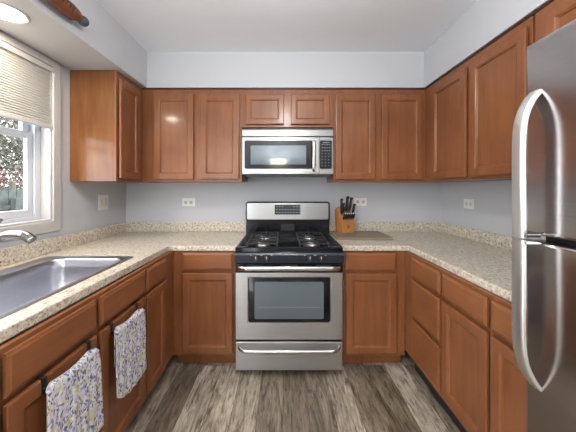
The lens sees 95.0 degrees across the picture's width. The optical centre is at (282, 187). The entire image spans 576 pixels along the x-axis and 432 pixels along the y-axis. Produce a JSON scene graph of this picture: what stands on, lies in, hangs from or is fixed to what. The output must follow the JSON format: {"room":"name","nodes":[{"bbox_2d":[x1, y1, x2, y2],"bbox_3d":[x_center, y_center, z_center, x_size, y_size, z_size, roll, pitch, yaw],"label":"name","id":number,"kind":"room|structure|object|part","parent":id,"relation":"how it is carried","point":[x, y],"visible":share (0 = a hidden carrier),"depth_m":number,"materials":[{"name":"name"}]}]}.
{"room":"kitchen","nodes":[
{"label":"kitchen","id":0,"kind":"room"},
{"bbox_2d":[0,65,125,248],"bbox_3d":[-1.594,0.095,0.431,0.140,2.480,4.263,0,0,0],"label":"wall","id":1,"kind":"structure","parent":0,"point":[80,212],"depth_m":1.95,"materials":[{"name":"grey paint"}]},
{"bbox_2d":[0,31,60,240],"bbox_3d":[-1.585,-0.277,1.182,0.154,1.128,1.222,0,0,0],"label":"window","id":2,"kind":"structure","parent":1,"relation":"in","point":[41,212],"depth_m":1.71,"materials":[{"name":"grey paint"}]},
{"bbox_3d":[-1.646,-0.538,1.182,0.028,0.446,1.034,0,0,0],"label":"sash","id":3,"kind":"part","parent":2,"relation":"part of","materials":[{"name":"grey plastic"}]},
{"bbox_3d":[-1.616,-0.086,1.182,0.028,0.534,1.034,0,0,0],"label":"sash","id":4,"kind":"part","parent":2,"relation":"part of","materials":[{"name":"grey plastic"}]},
{"bbox_3d":[-1.624,-0.290,1.182,0.076,0.986,1.086,0,0,0],"label":"frame","id":5,"kind":"part","parent":2,"relation":"part of","materials":[{"name":"grey plastic"}]},
{"bbox_2d":[0,40,53,128],"bbox_3d":[-1.518,-0.588,1.188,0.028,0.402,1.094,0,0,0],"label":"window shade","id":6,"kind":"object","parent":2,"relation":"attached to","point":[25,84],"visible":1,"depth_m":1.55,"materials":[{"name":"grey fabric"}]},
{"bbox_3d":[-1.520,-0.398,1.188,0.019,0.021,1.094,0,0,0],"label":"rail","id":7,"kind":"part","parent":6,"relation":"part of","materials":[{"name":"grey paint"}]},
{"bbox_3d":[-1.518,-0.773,1.188,0.028,0.032,1.094,0,0,0],"label":"head rail","id":8,"kind":"part","parent":6,"relation":"part of","materials":[{"name":"white fabric"}]},
{"bbox_2d":[98,195,107,209],"bbox_3d":[-1.520,0.121,2.236,0.008,0.128,0.122,0,0,0],"label":"light switch","id":9,"kind":"object","parent":1,"relation":"attached to","point":[102,199],"visible":1,"depth_m":2.22,"materials":[{"name":"white plastic"}]},
{"bbox_2d":[70,70,158,182],"bbox_3d":[-1.345,-0.445,2.223,0.355,0.792,0.676,0,0,0],"label":"upper cabinet","id":10,"kind":"object","parent":1,"relation":"attached to","point":[106,106],"visible":0.89,"depth_m":1.89,"materials":[{"name":"brown wood"}]},
{"bbox_3d":[-1.179,-0.430,2.033,0.024,0.714,0.255,0,0,0],"label":"door","id":11,"kind":"part","parent":10,"relation":"part of","materials":[{"name":"brown wood"}]},
{"bbox_3d":[-1.201,-0.445,2.223,0.019,0.792,0.676,0,0,0],"label":"frame","id":12,"kind":"part","parent":10,"relation":"part of","materials":[{"name":"brown wood"}]},
{"bbox_2d":[0,222,245,266],"bbox_3d":[-0.934,0.374,1.411,1.178,0.094,2.302,0,0,0],"label":"backsplash","id":13,"kind":"structure","parent":1,"relation":"attached to","point":[13,254],"depth_m":2.18,"materials":[{"name":"beige stone"}]},
{"bbox_2d":[0,0,548,89],"bbox_3d":[0.005,-0.995,0.431,3.058,0.300,4.263,0,0,0],"label":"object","id":14,"kind":"structure","parent":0,"point":[164,69],"depth_m":2.11,"materials":[{"name":"grey paint"}]},
{"bbox_2d":[0,1,30,23],"bbox_3d":[-1.335,-0.841,1.265,0.184,0.008,0.184,0,0,0],"label":"recessed light","id":15,"kind":"object","parent":14,"relation":"in","point":[8,13],"visible":1,"depth_m":1.28,"materials":[{"name":"white glass"}]},
{"bbox_2d":[47,0,88,26],"bbox_3d":[-1.099,-0.914,1.208,0.087,0.074,0.519,0,0,0],"label":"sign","id":16,"kind":"object","parent":14,"relation":"attached to","point":[66,7],"visible":1,"depth_m":1.33,"materials":[{"name":"brown wood"}]},
{"bbox_3d":[-1.094,-0.914,1.438,0.055,0.055,0.059,0,0,0],"label":"handle knob","id":17,"kind":"part","parent":16,"relation":"part of","materials":[{"name":"grey metal"}]},
{"bbox_2d":[142,88,424,89],"bbox_3d":[0.006,-0.839,2.236,2.384,0.011,0.017,0,0,0],"label":"trim","id":18,"kind":"structure","parent":14,"relation":"attached to","point":[142,88],"depth_m":2.23,"materials":[{"name":"brown wood"}]},
{"bbox_2d":[126,177,440,221],"bbox_3d":[-0.005,0.095,2.623,3.318,2.480,0.120,0,0,0],"label":"wall","id":19,"kind":"structure","parent":0,"point":[145,202],"depth_m":2.56,"materials":[{"name":"grey paint"}]},
{"bbox_2d":[182,198,194,205],"bbox_3d":[-0.916,0.139,2.559,0.124,0.080,0.008,0,0,0],"label":"wall outlet","id":20,"kind":"object","parent":19,"relation":"attached to","point":[185,201],"visible":1,"depth_m":2.56,"materials":[{"name":"white plastic"}]},
{"bbox_2d":[142,90,246,182],"bbox_3d":[-0.769,-0.443,2.385,0.842,0.780,0.352,0,0,0],"label":"upper cabinet","id":21,"kind":"object","parent":19,"relation":"attached to","point":[189,136],"visible":0.94,"depth_m":2.22,"materials":[{"name":"brown wood"}]},
{"bbox_3d":[-0.919,-0.430,2.221,0.334,0.714,0.024,0,0,0],"label":"door","id":22,"kind":"part","parent":21,"relation":"part of","materials":[{"name":"brown wood"}]},
{"bbox_3d":[-0.533,-0.430,2.221,0.327,0.714,0.024,0,0,0],"label":"door","id":23,"kind":"part","parent":21,"relation":"part of","materials":[{"name":"brown wood"}]},
{"bbox_2d":[242,90,332,128],"bbox_3d":[0.038,-0.673,2.385,0.771,0.320,0.352,0,0,0],"label":"upper cabinet","id":24,"kind":"object","parent":19,"relation":"attached to","point":[261,109],"visible":0.95,"depth_m":2.22,"materials":[{"name":"brown wood"}]},
{"bbox_3d":[-0.153,-0.661,2.221,0.321,0.252,0.024,0,0,0],"label":"door","id":25,"kind":"part","parent":24,"relation":"part of","materials":[{"name":"brown wood"}]},
{"bbox_2d":[242,129,332,176],"bbox_3d":[0.040,-0.296,2.349,0.758,0.407,0.421,0,0,0],"label":"microwave","id":26,"kind":"object","parent":24,"relation":"attached to","point":[265,152],"visible":1,"depth_m":2.19,"materials":[{"name":"silver metal"}]},
{"bbox_3d":[-0.018,-0.270,2.208,0.641,0.309,0.029,0,0,0],"label":"door","id":27,"kind":"part","parent":26,"relation":"part of","materials":[{"name":"silver metal"}]},
{"bbox_3d":[0.253,-0.264,2.167,0.029,0.266,0.058,0,0,0],"label":"handle","id":28,"kind":"part","parent":26,"relation":"part of","materials":[{"name":"silver metal"}]},
{"bbox_3d":[0.361,-0.270,2.208,0.116,0.309,0.029,0,0,0],"label":"control panel","id":29,"kind":"part","parent":26,"relation":"part of","materials":[{"name":"silver metal"}]},
{"bbox_3d":[0.229,-0.661,2.221,0.324,0.252,0.024,0,0,0],"label":"door","id":30,"kind":"part","parent":24,"relation":"part of","materials":[{"name":"brown wood"}]},
{"bbox_2d":[354,198,366,205],"bbox_3d":[0.750,0.135,2.559,0.124,0.080,0.008,0,0,0],"label":"wall outlet","id":31,"kind":"object","parent":19,"relation":"attached to","point":[358,201],"visible":0.94,"depth_m":2.56,"materials":[{"name":"white plastic"}]},
{"bbox_2d":[327,90,424,182],"bbox_3d":[0.814,-0.443,2.385,0.778,0.780,0.352,0,0,0],"label":"upper cabinet","id":32,"kind":"object","parent":19,"relation":"attached to","point":[379,135],"visible":0.94,"depth_m":2.22,"materials":[{"name":"brown wood"}]},
{"bbox_3d":[0.609,-0.430,2.221,0.333,0.714,0.024,0,0,0],"label":"door","id":33,"kind":"part","parent":32,"relation":"part of","materials":[{"name":"brown wood"}]},
{"bbox_3d":[0.999,-0.430,2.221,0.338,0.714,0.024,0,0,0],"label":"door","id":34,"kind":"part","parent":32,"relation":"part of","materials":[{"name":"brown wood"}]},
{"bbox_2d":[95,0,477,51],"bbox_3d":[-0.015,-1.195,0.491,3.338,0.100,4.383,0,0,0],"label":"ceiling","id":35,"kind":"structure","parent":0,"point":[155,25],"depth_m":1.85,"materials":[{"name":"white paint"}]},
{"bbox_2d":[124,350,459,431],"bbox_3d":[-0.015,1.385,0.491,3.338,0.100,4.383,0,0,0],"label":"floor","id":36,"kind":"structure","parent":0,"point":[187,397],"depth_m":1.65,"materials":[{"name":"grey wood"}]},
{"bbox_2d":[0,265,145,431],"bbox_3d":[-1.149,0.898,0.943,0.729,0.874,1.286,0,0,0],"label":"base cabinet","id":37,"kind":"object","parent":36,"relation":"on","point":[50,348],"visible":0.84,"depth_m":0.97,"materials":[{"name":"brown wood"}]},
{"bbox_3d":[-0.796,0.536,0.934,0.024,0.127,0.364,0,0,0],"label":"drawer","id":38,"kind":"part","parent":37,"relation":"part of","materials":[{"name":"brown wood"}]},
{"bbox_3d":[-0.796,0.915,0.934,0.024,0.584,0.364,0,0,0],"label":"door","id":39,"kind":"part","parent":37,"relation":"part of","materials":[{"name":"brown wood"}]},
{"bbox_2d":[35,340,99,394],"bbox_3d":[-0.775,0.646,0.965,0.064,0.054,0.218,0,0,0],"label":"towel bar","id":40,"kind":"object","parent":37,"relation":"attached to","point":[43,378],"visible":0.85,"depth_m":0.87,"materials":[{"name":"black metal"}]},
{"bbox_2d":[45,348,103,431],"bbox_3d":[-0.747,0.803,0.953,0.035,0.348,0.256,0,0,0],"label":"dish towel","id":41,"kind":"object","parent":40,"relation":"hanging from","point":[75,401],"visible":1,"depth_m":0.95,"materials":[{"name":"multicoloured fabric"}]},
{"bbox_3d":[-0.796,0.536,1.327,0.024,0.127,0.371,0,0,0],"label":"drawer","id":42,"kind":"part","parent":37,"relation":"part of","materials":[{"name":"brown wood"}]},
{"bbox_3d":[-0.796,0.915,1.327,0.024,0.584,0.371,0,0,0],"label":"door","id":43,"kind":"part","parent":37,"relation":"part of","materials":[{"name":"brown wood"}]},
{"bbox_2d":[0,222,245,343],"bbox_3d":[-0.930,0.394,1.411,1.186,0.134,2.302,0,0,0],"label":"countertop","id":44,"kind":"structure","parent":37,"relation":"on","point":[144,241],"depth_m":1.84,"materials":[{"name":"beige stone"}]},
{"bbox_2d":[0,218,36,243],"bbox_3d":[-1.267,0.277,1.180,0.316,0.282,0.060,0,0,0],"label":"kitchen faucet","id":45,"kind":"object","parent":44,"relation":"on","point":[27,237],"visible":1,"depth_m":1.17,"materials":[{"name":"silver metal"}]},
{"bbox_3d":[-1.295,0.257,1.180,0.232,0.137,0.037,0,0,0],"label":"spout","id":46,"kind":"part","parent":45,"relation":"part of","materials":[{"name":"silver metal"}]},
{"bbox_2d":[0,256,132,345],"bbox_3d":[-1.170,0.516,1.185,0.530,0.204,0.866,0,0,0],"label":"sink","id":47,"kind":"object","parent":44,"relation":"in","point":[23,285],"visible":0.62,"depth_m":1.43,"materials":[{"name":"metal"}]},
{"bbox_2d":[105,303,144,335],"bbox_3d":[-0.775,0.646,1.310,0.064,0.054,0.228,0,0,0],"label":"towel bar","id":48,"kind":"object","parent":37,"relation":"attached to","point":[136,304],"visible":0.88,"depth_m":1.21,"materials":[{"name":"black metal"}]},
{"bbox_2d":[114,308,146,397],"bbox_3d":[-0.747,0.805,1.293,0.035,0.354,0.253,0,0,0],"label":"dish towel","id":49,"kind":"object","parent":48,"relation":"hanging from","point":[130,362],"visible":1,"depth_m":1.27,"materials":[{"name":"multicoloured fabric"}]},
{"bbox_2d":[141,251,172,395],"bbox_3d":[-1.149,0.898,1.736,0.729,0.874,0.416,0,0,0],"label":"base cabinet","id":50,"kind":"object","parent":36,"relation":"on","point":[158,293],"visible":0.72,"depth_m":1.69,"materials":[{"name":"brown wood"}]},
{"bbox_3d":[-0.796,0.536,1.655,0.024,0.127,0.247,0,0,0],"label":"drawer","id":51,"kind":"part","parent":50,"relation":"part of","materials":[{"name":"brown wood"}]},
{"bbox_3d":[-0.796,0.915,1.655,0.024,0.584,0.247,0,0,0],"label":"door","id":52,"kind":"part","parent":50,"relation":"part of","materials":[{"name":"brown wood"}]},
{"bbox_2d":[173,251,235,362],"bbox_3d":[-0.572,0.898,2.240,0.470,0.874,0.639,0,0,0],"label":"base cabinet","id":53,"kind":"object","parent":36,"relation":"on","point":[204,282],"visible":0.72,"depth_m":1.93,"materials":[{"name":"brown wood"}]},
{"bbox_3d":[-0.551,0.536,1.933,0.367,0.127,0.024,0,0,0],"label":"drawer","id":54,"kind":"part","parent":53,"relation":"part of","materials":[{"name":"brown wood"}]},
{"bbox_3d":[-0.551,0.915,1.933,0.367,0.584,0.024,0,0,0],"label":"door","id":55,"kind":"part","parent":53,"relation":"part of","materials":[{"name":"brown wood"}]},
{"bbox_2d":[234,201,343,369],"bbox_3d":[0.043,0.729,2.142,0.760,1.212,0.697,0,0,0],"label":"gas range","id":56,"kind":"object","parent":36,"relation":"on","point":[289,266],"visible":1,"depth_m":1.86,"materials":[{"name":"silver metal"}]},
{"bbox_3d":[-0.186,0.483,1.815,0.047,0.047,0.025,0,0,0],"label":"burner knob","id":57,"kind":"part","parent":56,"relation":"part of","materials":[{"name":"black"}]},
{"bbox_3d":[-0.112,0.483,1.815,0.047,0.047,0.025,0,0,0],"label":"burner knob","id":58,"kind":"part","parent":56,"relation":"part of","materials":[{"name":"black"}]},
{"bbox_3d":[0.041,0.195,2.376,0.232,0.088,0.004,0,0,0],"label":"display panel","id":59,"kind":"part","parent":56,"relation":"part of","materials":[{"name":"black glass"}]},
{"bbox_3d":[0.043,0.786,1.859,0.596,0.331,0.003,0,0,0],"label":"window trim","id":60,"kind":"part","parent":56,"relation":"part of","materials":[{"name":"black glass"}]},
{"bbox_3d":[0.043,0.557,1.828,0.725,0.035,0.060,0,0,0],"label":"oven handle","id":61,"kind":"part","parent":56,"relation":"part of","materials":[{"name":"silver metal"}]},
{"bbox_2d":[235,234,342,251],"bbox_3d":[0.043,0.429,2.127,0.758,0.031,0.557,0,0,0],"label":"cooktop","id":62,"kind":"object","parent":56,"relation":"in","point":[286,242],"depth_m":1.96,"materials":[{"name":"black metal"}]},
{"bbox_3d":[0.043,0.487,1.865,0.758,0.084,0.078,0,0,0],"label":"control panel","id":63,"kind":"part","parent":56,"relation":"part of","materials":[{"name":"black metal"}]},
{"bbox_3d":[0.043,1.186,1.883,0.756,0.202,0.041,0,0,0],"label":"storage drawer","id":64,"kind":"part","parent":56,"relation":"part of","materials":[{"name":"silver metal"}]},
{"bbox_3d":[0.043,1.120,1.832,0.723,0.046,0.056,0,0,0],"label":"drawer handle","id":65,"kind":"part","parent":56,"relation":"part of","materials":[{"name":"silver metal"}]},
{"bbox_3d":[0.043,0.834,1.881,0.756,0.472,0.043,0,0,0],"label":"oven door","id":66,"kind":"part","parent":56,"relation":"part of","materials":[{"name":"silver metal"}]},
{"bbox_3d":[0.261,0.483,1.815,0.047,0.047,0.025,0,0,0],"label":"burner knob","id":67,"kind":"part","parent":56,"relation":"part of","materials":[{"name":"black"}]},
{"bbox_2d":[342,251,404,362],"bbox_3d":[0.664,0.898,2.240,0.468,0.874,0.639,0,0,0],"label":"base cabinet","id":68,"kind":"object","parent":36,"relation":"on","point":[373,281],"visible":0.72,"depth_m":1.93,"materials":[{"name":"brown wood"}]},
{"bbox_3d":[0.644,0.536,1.933,0.367,0.127,0.024,0,0,0],"label":"drawer","id":69,"kind":"part","parent":68,"relation":"part of","materials":[{"name":"brown wood"}]},
{"bbox_3d":[0.644,0.915,1.933,0.367,0.584,0.024,0,0,0],"label":"door","id":70,"kind":"part","parent":68,"relation":"part of","materials":[{"name":"brown wood"}]},
{"bbox_2d":[405,251,457,426],"bbox_3d":[1.202,0.898,1.708,0.656,0.874,0.471,0,0,0],"label":"base cabinet","id":71,"kind":"object","parent":36,"relation":"on","point":[423,278],"visible":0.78,"depth_m":1.64,"materials":[{"name":"brown wood"}]},
{"bbox_3d":[0.908,0.826,1.708,0.019,0.728,0.471,0,0,0],"label":"frame","id":72,"kind":"part","parent":71,"relation":"part of","materials":[{"name":"brown wood"}]},
{"bbox_3d":[0.886,1.022,1.642,0.024,0.255,0.316,0,0,0],"label":"drawer","id":73,"kind":"part","parent":71,"relation":"part of","materials":[{"name":"brown wood"}]},
{"bbox_3d":[0.886,0.748,1.642,0.024,0.250,0.316,0,0,0],"label":"drawer","id":74,"kind":"part","parent":71,"relation":"part of","materials":[{"name":"brown wood"}]},
{"bbox_3d":[0.886,0.536,1.642,0.024,0.127,0.316,0,0,0],"label":"drawer","id":75,"kind":"part","parent":71,"relation":"part of","materials":[{"name":"brown wood"}]},
{"bbox_2d":[329,222,526,309],"bbox_3d":[0.981,0.394,1.712,1.104,0.134,1.700,0,0,0],"label":"countertop","id":76,"kind":"structure","parent":71,"relation":"on","point":[482,258],"depth_m":1.90,"materials":[{"name":"beige stone"}]},
{"bbox_2d":[329,231,392,239],"bbox_3d":[0.667,0.412,2.320,0.458,0.017,0.350,0,0,0],"label":"cutting board","id":77,"kind":"object","parent":76,"relation":"on","point":[356,235],"visible":0.98,"depth_m":2.24,"materials":[{"name":"brown wood"}]},
{"bbox_2d":[335,206,353,232],"bbox_3d":[0.567,0.288,2.433,0.124,0.231,0.129,0,0,-19],"label":"knife block","id":78,"kind":"object","parent":77,"relation":"on","point":[342,226],"visible":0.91,"depth_m":2.38,"materials":[{"name":"brown wood"}]},
{"bbox_2d":[340,198,342,214],"bbox_3d":[0.527,0.193,2.380,0.031,0.200,0.051,0,0,5],"label":"kitchen knife","id":79,"kind":"object","parent":78,"relation":"in","point":[341,199],"visible":0.97,"depth_m":2.37,"materials":[{"name":"black metal"}]},
{"bbox_2d":[345,196,349,211],"bbox_3d":[0.587,0.173,2.413,0.036,0.200,0.043,0,0,-19],"label":"kitchen knife","id":80,"kind":"object","parent":78,"relation":"in","point":[347,197],"visible":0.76,"depth_m":2.41,"materials":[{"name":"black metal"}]},
{"bbox_2d":[348,197,352,210],"bbox_3d":[0.619,0.178,2.427,0.030,0.190,0.048,0,0,-43],"label":"kitchen knife","id":81,"kind":"object","parent":78,"relation":"in","point":[351,198],"visible":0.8,"depth_m":2.42,"materials":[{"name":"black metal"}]},
{"bbox_2d":[441,271,497,431],"bbox_3d":[1.202,0.898,1.299,0.656,0.874,0.344,0,0,0],"label":"base cabinet","id":82,"kind":"object","parent":36,"relation":"on","point":[466,331],"visible":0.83,"depth_m":1.27,"materials":[{"name":"brown wood"}]},
{"bbox_3d":[0.886,0.884,1.299,0.024,0.522,0.322,0,0,0],"label":"door","id":83,"kind":"part","parent":82,"relation":"part of","materials":[{"name":"brown wood"}]},
{"bbox_3d":[0.886,0.536,1.299,0.024,0.127,0.322,0,0,0],"label":"drawer","id":84,"kind":"part","parent":82,"relation":"part of","materials":[{"name":"brown wood"}]},
{"bbox_2d":[490,296,526,431],"bbox_3d":[1.202,0.898,0.994,0.656,0.874,0.264,0,0,0],"label":"base cabinet","id":85,"kind":"object","parent":36,"relation":"on","point":[508,385],"visible":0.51,"depth_m":1.05,"materials":[{"name":"brown wood"}]},
{"bbox_3d":[0.886,0.536,0.994,0.024,0.127,0.244,0,0,0],"label":"drawer","id":86,"kind":"part","parent":85,"relation":"part of","materials":[{"name":"brown wood"}]},
{"bbox_3d":[0.908,0.826,0.994,0.019,0.728,0.264,0,0,0],"label":"frame","id":87,"kind":"part","parent":85,"relation":"part of","materials":[{"name":"brown wood"}]},
{"bbox_2d":[512,19,575,431],"bbox_3d":[1.113,0.429,0.467,0.795,1.788,0.760,0,0,0],"label":"refrigerator","id":88,"kind":"object","parent":36,"relation":"on","point":[547,114],"visible":1,"depth_m":0.77,"materials":[{"name":"silver metal"}]},
{"bbox_3d":[0.749,-0.074,0.811,0.065,0.450,0.040,0,0,0],"label":"freezer handle","id":89,"kind":"part","parent":88,"relation":"part of","materials":[{"name":"silver metal"}]},
{"bbox_3d":[0.749,0.385,0.811,0.066,0.456,0.040,0,0,0],"label":"handle","id":90,"kind":"part","parent":88,"relation":"part of","materials":[{"name":"silver metal"}]},
{"bbox_3d":[0.748,0.165,0.811,0.055,0.012,0.040,0,0,0],"label":"handle","id":91,"kind":"part","parent":88,"relation":"part of","materials":[{"name":"silver metal"}]},
{"bbox_3d":[0.748,0.144,0.811,0.055,0.013,0.040,0,0,0],"label":"handle","id":92,"kind":"part","parent":88,"relation":"part of","materials":[{"name":"silver metal"}]},
{"bbox_3d":[0.804,-0.154,0.467,0.056,0.598,0.760,0,0,0],"label":"freezer door","id":93,"kind":"part","parent":88,"relation":"part of","materials":[{"name":"silver metal"}]},
{"bbox_3d":[0.804,0.707,0.467,0.056,1.087,0.760,0,0,0],"label":"door","id":94,"kind":"part","parent":88,"relation":"part of","materials":[{"name":"silver metal"}]},
{"bbox_2d":[441,180,545,239],"bbox_3d":[1.594,0.095,0.431,0.120,2.480,4.263,0,0,0],"label":"wall","id":95,"kind":"structure","parent":0,"point":[492,211],"depth_m":2.04,"materials":[{"name":"grey paint"}]},
{"bbox_2d":[329,222,526,254],"bbox_3d":[0.984,0.374,1.712,1.098,0.094,1.700,0,0,0],"label":"backsplash","id":96,"kind":"structure","parent":95,"relation":"attached to","point":[492,239],"depth_m":2.54,"materials":[{"name":"beige stone"}]},
{"bbox_2d":[464,199,473,208],"bbox_3d":[1.530,0.131,2.175,0.007,0.080,0.120,0,0,0],"label":"light switch","id":97,"kind":"object","parent":95,"relation":"attached to","point":[468,203],"visible":1,"depth_m":2.16,"materials":[{"name":"white plastic"}]},
{"bbox_2d":[408,16,534,182],"bbox_3d":[1.357,-0.443,1.918,0.352,0.780,1.286,0,0,0],"label":"upper cabinet","id":98,"kind":"object","parent":95,"relation":"attached to","point":[470,112],"visible":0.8,"depth_m":1.59,"materials":[{"name":"brown wood"}]},
{"bbox_3d":[1.192,-0.430,1.913,0.024,0.714,0.395,0,0,0],"label":"door","id":99,"kind":"part","parent":98,"relation":"part of","materials":[{"name":"brown wood"}]},
{"bbox_3d":[1.192,-0.430,1.480,0.024,0.714,0.387,0,0,0],"label":"door","id":100,"kind":"part","parent":98,"relation":"part of","materials":[{"name":"brown wood"}]},
{"bbox_2d":[535,0,575,41],"bbox_3d":[1.357,-0.669,0.671,0.352,0.328,1.182,0,0,0],"label":"upper cabinet","id":101,"kind":"object","parent":95,"relation":"attached to","point":[558,13],"visible":0.38,"depth_m":1.16,"materials":[{"name":"brown wood"}]},
{"bbox_2d":[425,0,553,88],"bbox_3d":[1.208,-0.839,1.163,0.015,0.011,2.127,0,0,0],"label":"trim","id":102,"kind":"structure","parent":101,"relation":"attached to","point":[549,1],"depth_m":1.47,"materials":[{"name":"brown wood"}]},
{"bbox_3d":[1.192,-0.657,0.945,0.024,0.260,0.490,0,0,0],"label":"door","id":103,"kind":"part","parent":101,"relation":"part of","materials":[{"name":"brown wood"}]},
{"label":"outside","id":104,"kind":"structure","parent":0,"visible":0},
{"bbox_3d":[-8.862,1.785,6.000,14.276,0.100,20.000,0,0,0],"label":"ground","id":105,"kind":"structure","parent":104,"visible":0},
{"bbox_2d":[0,116,22,188],"bbox_3d":[-7.597,-0.924,6.996,3.274,5.326,4.801,0,0,-8],"label":"tree","id":106,"kind":"object","parent":105,"relation":"on","point":[6,147],"visible":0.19,"depth_m":6.79,"materials":[{"name":"green plant"}]},
{"bbox_2d":[0,189,22,211],"bbox_3d":[-4.936,0.865,4.795,0.152,1.740,11.590,0,0,0],"label":"fence","id":107,"kind":"object","parent":105,"relation":"on","point":[10,199],"visible":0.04,"depth_m":4.80,"materials":[{"name":"grey wood"}]},
{"bbox_3d":[-4.969,0.345,4.750,0.038,0.080,11.500,0,0,0],"label":"rail","id":108,"kind":"part","parent":107,"relation":"part of","materials":[{"name":"grey wood"}]},
{"bbox_3d":[-4.904,0.960,4.845,0.089,1.550,0.090,0,0,0],"label":"post","id":109,"kind":"part","parent":107,"relation":"part of","materials":[{"name":"grey wood"}]},
{"bbox_2d":[0,165,22,188],"bbox_3d":[-5.345,0.640,5.186,0.616,2.201,1.138,0,0,0],"label":"shrub","id":110,"kind":"object","parent":105,"relation":"on","point":[12,183],"visible":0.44,"depth_m":5.17,"materials":[{"name":"pink plant"}]},
{"bbox_2d":[3,120,22,180],"bbox_3d":[-9.602,-1.075,11.611,3.617,5.624,4.442,0,0,0],"label":"tree","id":111,"kind":"object","parent":105,"relation":"on","point":[9,120],"visible":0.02,"depth_m":10.28,"materials":[{"name":"green plant"}]}
]}

